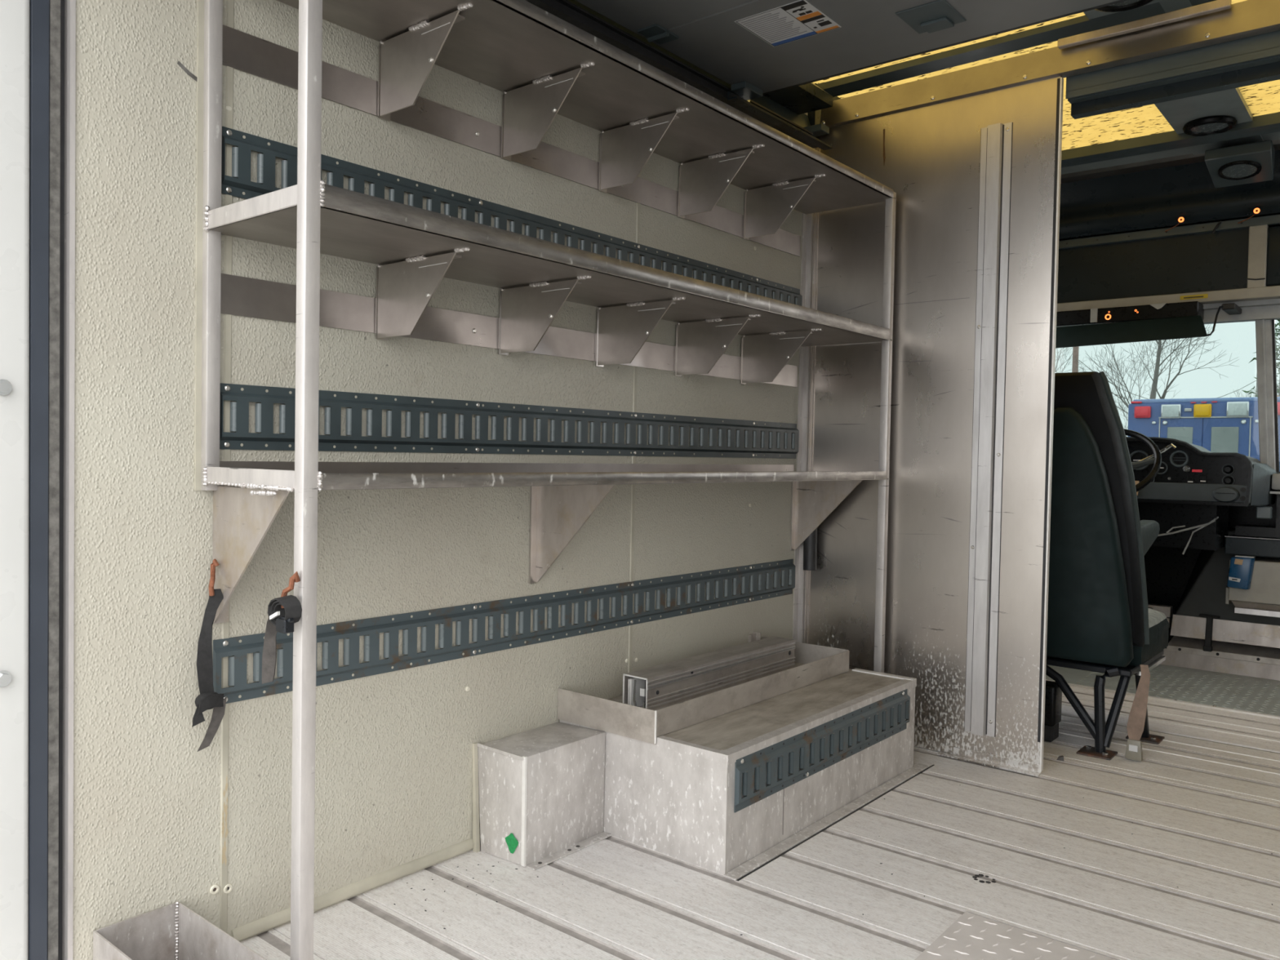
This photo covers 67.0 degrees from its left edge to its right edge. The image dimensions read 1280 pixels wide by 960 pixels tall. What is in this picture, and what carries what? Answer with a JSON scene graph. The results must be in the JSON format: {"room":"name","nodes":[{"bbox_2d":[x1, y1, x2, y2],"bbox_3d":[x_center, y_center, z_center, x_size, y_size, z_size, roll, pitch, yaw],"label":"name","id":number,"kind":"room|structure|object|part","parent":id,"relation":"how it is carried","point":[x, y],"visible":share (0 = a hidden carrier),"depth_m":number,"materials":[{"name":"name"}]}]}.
{"room":"delivery truck interior","nodes":[
{"label":"delivery truck interior","id":0,"kind":"room"},
{"bbox_2d":[72,0,840,959],"bbox_3d":[0.501,-0.243,3.471,0.094,2.440,5.100,2,2,39],"label":"wall","id":1,"kind":"structure","parent":0,"point":[159,821],"depth_m":2.01,"materials":[{"name":"white paint"}]},
{"bbox_2d":[0,0,29,959],"bbox_3d":[-1.121,-0.235,1.497,0.117,2.470,0.290,2,2,39],"label":"trim","id":2,"kind":"structure","parent":1,"relation":"attached to","point":[14,14],"depth_m":1.57,"materials":[{"name":"white paint"}]},
{"bbox_2d":[28,0,49,959],"bbox_3d":[-1.008,-0.231,1.610,0.048,2.380,0.028,2,2,39],"label":"trim","id":3,"kind":"structure","parent":1,"relation":"attached to","point":[39,10],"depth_m":1.60,"materials":[{"name":"blue grey paint"}]},
{"bbox_2d":[47,0,60,959],"bbox_3d":[-0.995,-0.231,1.628,0.046,2.380,0.016,2,2,39],"label":"trim","id":4,"kind":"structure","parent":1,"relation":"attached to","point":[55,5],"depth_m":1.62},
{"bbox_2d":[57,0,64,959],"bbox_3d":[-0.992,-0.232,1.644,0.030,2.380,0.012,2,2,39],"label":"trim","id":5,"kind":"structure","parent":1,"relation":"attached to","point":[62,2],"depth_m":1.64,"materials":[{"name":"grey metal"}]},
{"bbox_2d":[62,0,75,959],"bbox_3d":[-0.970,-0.151,1.640,0.034,2.120,0.008,2,2,39],"label":"trim","id":6,"kind":"structure","parent":1,"relation":"attached to","point":[69,5],"depth_m":1.64,"materials":[{"name":"metal"}]},
{"bbox_3d":[-0.884,-0.155,1.748,0.030,2.125,0.268,2,2,39],"label":"wall panel","id":7,"kind":"part","parent":1,"relation":"part of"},
{"bbox_2d":[231,838,473,940],"bbox_3d":[-0.600,0.886,2.113,0.010,0.024,0.605,2,2,39],"label":"baseboard","id":8,"kind":"structure","parent":1,"relation":"attached to","point":[242,932],"depth_m":2.10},
{"bbox_3d":[-0.413,-0.161,2.320,0.030,2.125,1.211,2,2,39],"label":"wall panel","id":9,"kind":"part","parent":1,"relation":"part of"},
{"bbox_2d":[213,559,795,703],"bbox_3d":[-0.126,0.358,2.660,0.012,0.126,2.143,2,2,39],"label":"track","id":10,"kind":"object","parent":1,"relation":"attached to","point":[239,647],"visible":0.95,"depth_m":2.36,"materials":[{"name":"grey metal"}]},
{"bbox_2d":[219,382,799,458],"bbox_3d":[-0.113,-0.130,2.652,0.012,0.125,2.137,2,2,39],"label":"track","id":11,"kind":"object","parent":1,"relation":"attached to","point":[242,439],"visible":0.98,"depth_m":2.33,"materials":[{"name":"grey metal"}]},
{"bbox_2d":[221,126,802,306],"bbox_3d":[-0.104,-0.611,2.639,0.012,0.125,2.136,2,2,39],"label":"track","id":12,"kind":"object","parent":1,"relation":"attached to","point":[242,187],"visible":0.48,"depth_m":2.23,"materials":[{"name":"grey metal"}]},
{"bbox_2d":[525,0,832,150],"bbox_3d":[-0.117,-1.195,2.508,0.114,0.092,2.425,2,2,39],"label":"door track","id":13,"kind":"object","parent":1,"relation":"attached to","point":[564,10],"visible":0.84,"depth_m":2.79,"materials":[{"name":"metal"}]},
{"bbox_2d":[575,0,1128,102],"bbox_3d":[0.572,-1.177,1.654,2.168,0.084,1.978,2,2,39],"label":"door","id":14,"kind":"structure","parent":13,"relation":"on","point":[759,48],"depth_m":2.58,"materials":[{"name":"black metal"}]},
{"bbox_3d":[0.672,-1.202,1.772,2.165,0.035,0.544,2,2,39],"label":"door panel","id":15,"kind":"part","parent":14,"relation":"part of","materials":[{"name":"grey metal"}]},
{"bbox_3d":[0.754,-1.196,2.506,0.130,0.012,0.150,2,2,39],"label":"lift handle","id":16,"kind":"part","parent":14,"relation":"part of","materials":[{"name":"grey plastic"}]},
{"bbox_3d":[-0.189,-1.330,2.582,0.090,0.205,2.530,2,2,39],"label":"cove panel","id":17,"kind":"part","parent":1,"relation":"part of","materials":[{"name":"grey metal"}]},
{"bbox_3d":[0.279,-0.171,3.160,0.030,2.125,0.964,2,2,39],"label":"wall panel","id":18,"kind":"part","parent":1,"relation":"part of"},
{"bbox_2d":[792,147,820,643],"bbox_3d":[0.591,-0.182,3.498,0.022,2.080,0.044,2,2,39],"label":"trim","id":19,"kind":"structure","parent":1,"relation":"attached to","point":[808,219],"depth_m":3.50,"materials":[{"name":"metal"}]},
{"bbox_2d":[240,664,1279,959],"bbox_3d":[1.418,0.963,2.814,2.360,0.099,4.970,2,2,39],"label":"floor","id":20,"kind":"structure","parent":0,"point":[1174,853],"depth_m":2.23,"materials":[{"name":"metal"}]},
{"bbox_2d":[93,901,266,959],"bbox_3d":[-0.736,0.852,1.602,0.439,0.127,0.148,2,2,39],"label":"metal box","id":21,"kind":"object","parent":20,"relation":"on","point":[173,931],"visible":1,"depth_m":1.74,"materials":[{"name":"silver metal"}]},
{"bbox_2d":[472,721,611,870],"bbox_3d":[-0.239,0.771,2.400,0.196,0.263,0.297,2,2,39],"label":"box","id":22,"kind":"object","parent":20,"relation":"on","point":[540,802],"visible":1,"depth_m":2.33,"materials":[{"name":"metal"}]},
{"bbox_3d":[-0.397,0.770,2.346,0.020,0.262,0.011,2,2,39],"label":"trim","id":23,"kind":"part","parent":22,"relation":"part of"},
{"bbox_3d":[-0.334,0.646,2.300,0.164,0.008,0.004,2,2,39],"label":"edge trim","id":24,"kind":"part","parent":22,"relation":"part of","materials":[{"name":"silver metal"}]},
{"bbox_3d":[-0.270,0.773,2.255,0.012,0.259,0.009,2,2,39],"label":"edge trim","id":25,"kind":"part","parent":22,"relation":"part of","materials":[{"name":"metal"}]},
{"bbox_2d":[194,0,896,959],"bbox_3d":[0.015,-0.127,2.537,0.357,2.060,2.214,2,2,39],"label":"shelf rack","id":26,"kind":"object","parent":20,"relation":"on","point":[544,65],"visible":0.98,"depth_m":2.14,"materials":[{"name":"metal"}]},
{"bbox_2d":[191,558,226,751],"bbox_3d":[-0.798,0.323,1.784,0.038,0.352,0.056,2,2,26],"label":"strap","id":27,"kind":"object","parent":26,"relation":"hanging from","point":[207,699],"visible":1,"depth_m":1.78,"materials":[{"name":"black fabric"}]},
{"bbox_3d":[-0.794,-0.566,1.796,0.020,1.172,0.027,2,2,39],"label":"post","id":28,"kind":"part","parent":26,"relation":"part of","materials":[{"name":"metal"}]},
{"bbox_2d":[262,571,302,684],"bbox_3d":[-0.593,0.247,1.592,0.106,0.196,0.039,2,2,39],"label":"strap","id":29,"kind":"object","parent":26,"relation":"attached to","point":[283,611],"visible":1,"depth_m":1.58,"materials":[{"name":"black fabric"}]},
{"bbox_3d":[-0.594,0.220,1.571,0.023,0.016,0.005,2,2,39],"label":"buckle plate","id":30,"kind":"part","parent":29,"relation":"part of","materials":[{"name":"metal"}]},
{"bbox_3d":[-0.550,-0.107,1.597,0.028,2.050,0.028,2,2,39],"label":"post","id":31,"kind":"part","parent":26,"relation":"part of","materials":[{"name":"metal"}]},
{"bbox_3d":[0.023,-0.468,2.534,0.347,0.003,2.202,2,2,39],"label":"shelf","id":32,"kind":"part","parent":26,"relation":"part of","materials":[{"name":"metal"}]},
{"bbox_3d":[0.032,-0.943,2.521,0.347,0.003,2.202,2,2,39],"label":"shelf","id":33,"kind":"part","parent":26,"relation":"part of","materials":[{"name":"metal"}]},
{"bbox_3d":[0.015,0.001,2.546,0.347,0.003,2.202,2,2,39],"label":"shelf","id":34,"kind":"part","parent":26,"relation":"part of","materials":[{"name":"metal"}]},
{"bbox_3d":[0.829,-0.036,3.283,0.028,1.867,0.026,2,2,39],"label":"post","id":35,"kind":"part","parent":26,"relation":"part of","materials":[{"name":"metal"}]},
{"bbox_2d":[560,668,933,880],"bbox_3d":[0.359,0.761,2.819,0.578,0.283,1.125,2,2,39],"label":"box","id":36,"kind":"object","parent":20,"relation":"on","point":[674,796],"visible":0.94,"depth_m":2.42,"materials":[{"name":"metal"}]},
{"bbox_3d":[-0.007,0.769,2.406,0.538,0.276,0.004,2,2,39],"label":"panel","id":37,"kind":"part","parent":36,"relation":"part of","materials":[{"name":"silver metal"}]},
{"bbox_2d":[557,631,849,744],"bbox_3d":[0.230,0.581,2.849,0.336,0.108,1.009,2,2,39],"label":"tray","id":38,"kind":"object","parent":36,"relation":"on","point":[814,664],"visible":0.78,"depth_m":2.54,"materials":[{"name":"metal"}]},
{"bbox_2d":[622,636,795,710],"bbox_3d":[0.230,0.570,2.882,0.087,0.096,0.764,2,2,39],"label":"channel","id":39,"kind":"object","parent":38,"relation":"in","point":[656,687],"visible":0.88,"depth_m":2.79,"materials":[{"name":"metal"}]},
{"bbox_3d":[0.007,0.569,2.590,0.015,0.020,0.004,2,2,39],"label":"plate","id":40,"kind":"part","parent":39,"relation":"part of","materials":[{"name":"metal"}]},
{"bbox_3d":[0.325,0.626,2.802,0.538,0.004,1.042,2,2,39],"label":"panel","id":41,"kind":"part","parent":36,"relation":"part of","materials":[{"name":"silver metal"}]},
{"bbox_3d":[0.531,0.773,2.639,0.004,0.276,1.040,2,2,39],"label":"panel","id":42,"kind":"part","parent":36,"relation":"part of","materials":[{"name":"silver metal"}]},
{"bbox_2d":[733,688,910,813],"bbox_3d":[0.526,0.711,2.618,0.012,0.124,0.946,2,2,39],"label":"track","id":43,"kind":"object","parent":36,"relation":"attached to","point":[863,726],"visible":1,"depth_m":2.54,"materials":[{"name":"grey metal"}]},
{"bbox_2d":[915,911,1115,959],"bbox_3d":[0.728,0.942,1.508,0.767,0.005,0.837,2,2,39],"label":"plate","id":44,"kind":"object","parent":20,"relation":"on","point":[971,936],"visible":1,"depth_m":1.93,"materials":[{"name":"silver metal"}]},
{"bbox_2d":[1044,680,1062,742],"bbox_3d":[1.389,0.806,3.419,0.176,0.197,0.090,2,2,39],"label":"case","id":45,"kind":"object","parent":20,"relation":"on","point":[1053,695],"visible":0.34,"depth_m":3.35,"materials":[{"name":"plastic"}]},
{"bbox_2d":[1056,755,1063,760],"bbox_3d":[1.371,0.905,3.153,0.023,0.015,0.021,2,2,27],"label":"scrap","id":46,"kind":"object","parent":20,"relation":"on","point":[1060,757],"visible":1,"depth_m":3.14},
{"bbox_2d":[1045,371,1168,761],"bbox_3d":[1.608,0.262,3.495,0.554,1.290,0.635,2,2,39],"label":"seat","id":47,"kind":"object","parent":20,"relation":"on","point":[1100,618],"visible":0.75,"depth_m":3.26,"materials":[{"name":"black leather"}]},
{"bbox_3d":[1.463,0.748,3.329,0.033,0.254,0.279,0,2,-38],"label":"pedestal leg","id":48,"kind":"part","parent":47,"relation":"part of","materials":[{"name":"black paint"}]},
{"bbox_3d":[1.525,0.910,3.224,0.104,0.006,0.100,2,2,39],"label":"plate","id":49,"kind":"part","parent":47,"relation":"part of","materials":[{"name":"brown metal"}]},
{"bbox_3d":[1.505,0.086,3.396,0.510,0.925,0.123,2,2,39],"label":"backrest","id":50,"kind":"part","parent":47,"relation":"part of","materials":[{"name":"black plastic"}]},
{"bbox_3d":[1.562,0.765,3.238,0.079,0.289,0.052,1,2,-8],"label":"pedestal leg","id":51,"kind":"part","parent":47,"relation":"part of","materials":[{"name":"black paint"}]},
{"bbox_3d":[1.597,0.771,3.247,0.127,0.249,0.031,0,2,-26],"label":"pedestal leg","id":52,"kind":"part","parent":47,"relation":"part of","materials":[{"name":"black paint"}]},
{"bbox_3d":[1.751,0.780,3.373,0.031,0.267,0.128,2,2,41],"label":"pedestal leg","id":53,"kind":"part","parent":47,"relation":"part of","materials":[{"name":"black paint"}]},
{"bbox_3d":[1.783,0.910,3.413,0.104,0.006,0.100,2,2,39],"label":"plate","id":54,"kind":"part","parent":47,"relation":"part of","materials":[{"name":"brown metal"}]},
{"bbox_2d":[1128,617,1168,666],"bbox_3d":[1.638,0.559,3.580,0.510,0.123,0.470,2,2,39],"label":"seat cushion","id":55,"kind":"object","parent":47,"relation":"on","point":[1154,635],"depth_m":3.36,"materials":[{"name":"green fabric"}]},
{"bbox_3d":[1.813,0.658,3.437,0.030,0.014,0.360,2,2,39],"label":"slide rail","id":56,"kind":"part","parent":47,"relation":"part of","materials":[{"name":"silver metal"}]},
{"bbox_3d":[1.793,0.207,3.455,0.053,0.120,0.326,2,2,39],"label":"armrest","id":57,"kind":"part","parent":47,"relation":"part of","materials":[{"name":"plastic"}]},
{"bbox_2d":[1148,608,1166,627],"bbox_3d":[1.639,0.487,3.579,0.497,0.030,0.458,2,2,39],"label":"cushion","id":58,"kind":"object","parent":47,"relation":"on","point":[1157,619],"depth_m":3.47,"materials":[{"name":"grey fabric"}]},
{"bbox_3d":[2.542,0.911,4.145,2.320,0.015,0.765,2,2,39],"label":"cab tread plate","id":59,"kind":"part","parent":20,"relation":"part of","materials":[{"name":"grey metal"}]},
{"bbox_2d":[1160,635,1279,680],"bbox_3d":[3.013,0.839,4.336,1.240,0.145,0.150,2,2,39],"label":"step","id":60,"kind":"structure","parent":20,"relation":"on","point":[1238,659],"depth_m":4.51,"materials":[{"name":"metal"}]},
{"bbox_2d":[1170,528,1279,652],"bbox_3d":[3.066,0.529,4.351,1.195,0.565,0.295,2,2,39],"label":"engine cover","id":61,"kind":"object","parent":60,"relation":"on","point":[1202,612],"visible":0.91,"depth_m":4.53,"materials":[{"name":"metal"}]},
{"bbox_3d":[3.002,0.713,4.266,1.176,0.100,0.010,2,2,39],"label":"skirt plate","id":62,"kind":"part","parent":61,"relation":"part of","materials":[{"name":"metal"}]},
{"bbox_2d":[1225,556,1279,617],"bbox_3d":[2.945,0.481,4.187,0.678,0.239,0.220,2,2,39],"label":"box","id":63,"kind":"object","parent":61,"relation":"attached to","point":[1263,597],"visible":0.78,"depth_m":4.24,"materials":[{"name":"metal"}]},
{"bbox_2d":[1226,555,1254,589],"bbox_3d":[2.646,0.407,4.256,0.098,0.145,0.042,2,2,39],"label":"carton","id":64,"kind":"object","parent":63,"relation":"attached to","point":[1241,567],"visible":1,"depth_m":4.24,"materials":[{"name":"blue cardboard"}]},
{"bbox_2d":[1224,524,1279,557],"bbox_3d":[2.943,0.278,4.182,0.686,0.128,0.206,2,2,39],"label":"tray","id":65,"kind":"object","parent":63,"relation":"on","point":[1258,540],"visible":1,"depth_m":4.27,"materials":[{"name":"plastic"}]},
{"bbox_2d":[763,0,1279,239],"bbox_3d":[1.494,-1.299,2.771,2.450,0.295,5.000,2,2,39],"label":"ceiling","id":66,"kind":"structure","parent":0,"point":[1137,168],"depth_m":3.97,"materials":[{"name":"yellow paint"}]},
{"bbox_3d":[-0.175,-1.363,2.509,0.202,0.126,2.435,2,2,39],"label":"rail","id":67,"kind":"part","parent":66,"relation":"part of","materials":[{"name":"grey metal"}]},
{"bbox_2d":[1093,0,1154,12],"bbox_3d":[1.369,-1.375,2.730,0.196,0.032,0.196,2,2,39],"label":"recessed light","id":68,"kind":"object","parent":66,"relation":"in","point":[1130,4],"visible":0.56,"depth_m":2.79,"materials":[{"name":"black plastic"}]},
{"bbox_2d":[1057,214,1279,311],"bbox_3d":[2.764,-0.973,4.306,2.300,0.379,0.141,2,2,39],"label":"panel","id":69,"kind":"object","parent":66,"relation":"attached to","point":[1213,264],"visible":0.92,"depth_m":4.50,"materials":[{"name":"black"}]},
{"bbox_2d":[1056,301,1204,327],"bbox_3d":[2.302,-0.786,4.644,0.690,0.071,0.150,2,2,39],"label":"box","id":70,"kind":"object","parent":69,"relation":"attached to","point":[1154,311],"visible":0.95,"depth_m":4.56,"materials":[{"name":"black plastic"}]},
{"bbox_2d":[1055,302,1241,348],"bbox_3d":[2.295,-0.706,4.552,0.882,0.170,0.282,2,2,39],"label":"sun visor","id":71,"kind":"object","parent":69,"relation":"hanging from","point":[1188,326],"visible":0.8,"depth_m":4.42,"materials":[{"name":"black plastic"}]},
{"bbox_3d":[2.196,-0.683,4.505,0.790,0.123,0.084,2,2,39],"label":"panel","id":72,"kind":"part","parent":71,"relation":"part of","materials":[{"name":"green plastic"}]},
{"bbox_3d":[2.535,-0.700,4.245,0.121,0.145,0.025,0,2,-22],"label":"rod","id":73,"kind":"part","parent":71,"relation":"part of","materials":[{"name":"black paint"}]},
{"bbox_3d":[2.309,-1.008,4.674,1.090,0.276,0.030,2,2,39],"label":"cabinet door","id":74,"kind":"part","parent":69,"relation":"part of","materials":[{"name":"black plastic"}]},
{"bbox_3d":[2.753,-0.829,4.301,2.300,0.048,0.065,2,2,39],"label":"rail","id":75,"kind":"part","parent":69,"relation":"part of","materials":[{"name":"grey metal"}]},
{"bbox_3d":[2.745,-1.143,4.275,2.300,0.036,0.030,2,2,39],"label":"rail","id":76,"kind":"part","parent":69,"relation":"part of","materials":[{"name":"grey metal"}]},
{"bbox_3d":[3.194,-0.972,3.946,1.078,0.264,0.030,2,2,39],"label":"cabinet door","id":77,"kind":"part","parent":69,"relation":"part of","materials":[{"name":"black plastic"}]},
{"bbox_2d":[1164,216,1186,231],"bbox_3d":[2.459,-1.172,4.430,0.039,0.042,0.126,1,2,0],"label":"marker lamp","id":78,"kind":"object","parent":66,"relation":"attached to","point":[1181,220],"visible":1,"depth_m":4.38,"materials":[{"name":"orange plastic"}]},
{"bbox_2d":[1177,216,1186,224],"bbox_3d":[2.459,-1.178,4.388,0.027,0.027,0.028,2,2,39],"label":"bulb","id":79,"kind":"object","parent":78,"relation":"attached to","point":[1181,220],"depth_m":4.38,"materials":[{"name":"orange glass"}]},
{"bbox_2d":[1182,115,1237,136],"bbox_3d":[2.234,-1.390,3.792,0.185,0.031,0.185,2,2,39],"label":"recessed light","id":80,"kind":"object","parent":66,"relation":"in","point":[1202,126],"visible":1,"depth_m":3.77,"materials":[{"name":"black plastic"}]},
{"bbox_2d":[1204,139,1275,187],"bbox_3d":[2.523,-1.334,4.047,0.235,0.134,0.279,2,2,39],"label":"speaker","id":81,"kind":"object","parent":66,"relation":"attached to","point":[1251,162],"visible":1,"depth_m":4.00,"materials":[{"name":"black plastic"}]},
{"bbox_2d":[1237,207,1261,223],"bbox_3d":[2.683,-1.161,4.245,0.039,0.042,0.126,1,2,0],"label":"marker lamp","id":82,"kind":"object","parent":66,"relation":"attached to","point":[1257,211],"visible":1,"depth_m":4.20,"materials":[{"name":"orange plastic"}]},
{"bbox_2d":[1253,207,1261,215],"bbox_3d":[2.684,-1.167,4.203,0.027,0.027,0.028,2,2,39],"label":"bulb","id":83,"kind":"object","parent":82,"relation":"attached to","point":[1257,211],"depth_m":4.19,"materials":[{"name":"orange glass"}]},
{"bbox_2d":[805,0,1279,777],"bbox_3d":[1.469,-0.200,2.795,2.330,2.246,0.054,2,2,39],"label":"wall","id":84,"kind":"structure","parent":0,"point":[971,157],"depth_m":3.15,"materials":[{"name":"metal"}]},
{"bbox_2d":[803,528,817,570],"bbox_3d":[0.611,0.236,3.471,0.050,0.174,0.048,2,2,39],"label":"tube","id":85,"kind":"object","parent":84,"relation":"attached to","point":[810,544],"visible":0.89,"depth_m":3.45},
{"bbox_2d":[1065,30,1279,103],"bbox_3d":[1.877,-1.212,2.531,1.430,0.130,0.055,2,2,39],"label":"trim","id":86,"kind":"structure","parent":84,"relation":"attached to","point":[1264,48],"depth_m":2.78,"materials":[{"name":"grey metal"}]},
{"bbox_2d":[1058,213,1279,648],"bbox_3d":[2.931,-0.216,4.547,2.300,2.420,0.350,2,2,39],"label":"wall","id":87,"kind":"structure","parent":0,"point":[1168,571],"depth_m":4.90,"materials":[{"name":"black plastic"}]},
{"bbox_2d":[1147,603,1173,627],"bbox_3d":[2.416,0.665,4.910,0.500,0.100,0.080,2,2,39],"label":"trim","id":88,"kind":"structure","parent":87,"relation":"attached to","point":[1166,610],"depth_m":4.76,"materials":[{"name":"metal"}]},
{"bbox_2d":[1054,304,1279,473],"bbox_3d":[2.818,-0.395,4.401,2.300,0.830,0.085,2,2,39],"label":"window","id":89,"kind":"structure","parent":87,"relation":"in","point":[1219,392],"depth_m":4.54,"materials":[{"name":"clear glass"}]},
{"bbox_3d":[3.287,-0.371,4.035,1.090,0.730,0.005,2,2,39],"label":"pane","id":90,"kind":"part","parent":89,"relation":"part of","materials":[{"name":"clear glass"}]},
{"bbox_2d":[1125,436,1276,550],"bbox_3d":[2.292,0.048,4.498,1.077,0.490,0.433,2,2,39],"label":"dashboard","id":91,"kind":"object","parent":87,"relation":"attached to","point":[1193,485],"visible":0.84,"depth_m":4.22,"materials":[{"name":"black plastic"}]},
{"bbox_2d":[1124,428,1176,492],"bbox_3d":[2.006,0.026,4.125,0.472,0.503,0.420,1,2,-17],"label":"steering wheel","id":92,"kind":"object","parent":91,"relation":"attached to","point":[1157,460],"visible":0.21,"depth_m":4.02,"materials":[{"name":"black plastic"}]},
{"bbox_3d":[2.153,-0.096,4.112,0.225,0.122,0.018,2,2,34],"label":"signal lever","id":93,"kind":"part","parent":92,"relation":"part of","materials":[{"name":"silver metal"}]},
{"bbox_2d":[1169,449,1189,466],"bbox_3d":[2.360,-0.093,4.229,0.076,0.076,0.010,2,2,39],"label":"gauge","id":94,"kind":"object","parent":91,"relation":"attached to","point":[1178,458],"depth_m":4.23,"materials":[{"name":"grey plastic"}]},
{"bbox_3d":[2.380,-0.050,4.210,0.030,0.030,0.012,2,2,39],"label":"knob","id":95,"kind":"part","parent":91,"relation":"part of","materials":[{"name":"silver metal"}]},
{"bbox_2d":[1157,515,1218,554],"bbox_3d":[2.402,0.241,4.246,0.236,0.175,0.034,2,2,32],"label":"loose wires","id":96,"kind":"object","parent":91,"relation":"hanging from","point":[1202,526],"visible":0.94,"depth_m":4.25,"materials":[{"name":"grey plastic"}]},
{"bbox_2d":[1186,475,1195,483],"bbox_3d":[2.393,0.000,4.200,0.028,0.036,0.012,2,2,39],"label":"switch","id":97,"kind":"object","parent":91,"relation":"attached to","point":[1190,479],"depth_m":4.19,"materials":[{"name":"black plastic"}]},
{"bbox_3d":[2.258,0.047,4.307,0.782,0.077,0.030,2,2,39],"label":"panel","id":98,"kind":"part","parent":91,"relation":"part of","materials":[{"name":"grey plastic"}]},
{"bbox_2d":[1125,436,1262,506],"bbox_3d":[2.265,-0.047,4.489,1.040,0.300,0.388,2,2,39],"label":"panel","id":99,"kind":"object","parent":91,"relation":"attached to","point":[1188,474],"depth_m":4.18,"materials":[{"name":"grey plastic"}]},
{"bbox_2d":[1199,475,1207,484],"bbox_3d":[2.430,-0.002,4.169,0.028,0.036,0.012,2,2,39],"label":"switch","id":100,"kind":"object","parent":91,"relation":"attached to","point":[1202,478],"depth_m":4.16,"materials":[{"name":"black plastic"}]},
{"bbox_2d":[1212,486,1239,502],"bbox_3d":[2.478,0.062,4.089,0.100,0.068,0.029,2,2,39],"label":"round vent","id":101,"kind":"object","parent":91,"relation":"attached to","point":[1220,494],"depth_m":4.08,"materials":[{"name":"grey plastic"}]},
{"bbox_3d":[2.501,0.003,4.109,0.036,0.036,0.018,2,2,39],"label":"knob","id":102,"kind":"part","parent":91,"relation":"part of","materials":[{"name":"black plastic"}]},
{"bbox_3d":[2.500,-0.044,4.109,0.036,0.036,0.018,2,2,39],"label":"knob","id":103,"kind":"part","parent":91,"relation":"part of","materials":[{"name":"black plastic"}]},
{"bbox_3d":[2.532,0.077,4.061,0.019,0.019,0.004,2,2,39],"label":"knob","id":104,"kind":"part","parent":91,"relation":"part of","materials":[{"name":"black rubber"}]},
{"bbox_3d":[2.532,0.041,4.059,0.019,0.019,0.004,2,2,39],"label":"knob","id":105,"kind":"part","parent":91,"relation":"part of","materials":[{"name":"black plastic"}]},
{"bbox_3d":[3.180,-0.170,3.002,0.050,2.420,2.420,2,2,39],"label":"wall","id":106,"kind":"structure","parent":0,"visible":0},
{"bbox_2d":[1071,61,1279,119],"bbox_3d":[1.908,-1.153,2.573,1.430,0.080,0.042,2,2,39],"label":"trim","id":107,"kind":"structure","parent":106,"relation":"attached to","point":[1270,72],"depth_m":2.83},
{"bbox_2d":[1256,473,1279,537],"bbox_3d":[3.152,0.126,3.909,1.086,0.278,0.300,2,2,39],"label":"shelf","id":108,"kind":"object","parent":106,"relation":"attached to","point":[1262,512],"visible":0.99,"depth_m":4.14,"materials":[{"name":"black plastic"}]},
{"bbox_3d":[2.668,0.139,4.132,0.056,0.052,0.030,2,2,39],"label":"drop panel","id":109,"kind":"part","parent":108,"relation":"part of","materials":[{"name":"grey plastic"}]},
{"bbox_3d":[3.172,0.171,3.887,1.025,0.190,0.070,2,2,39],"label":"under panel","id":110,"kind":"part","parent":108,"relation":"part of","materials":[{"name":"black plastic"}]}
]}

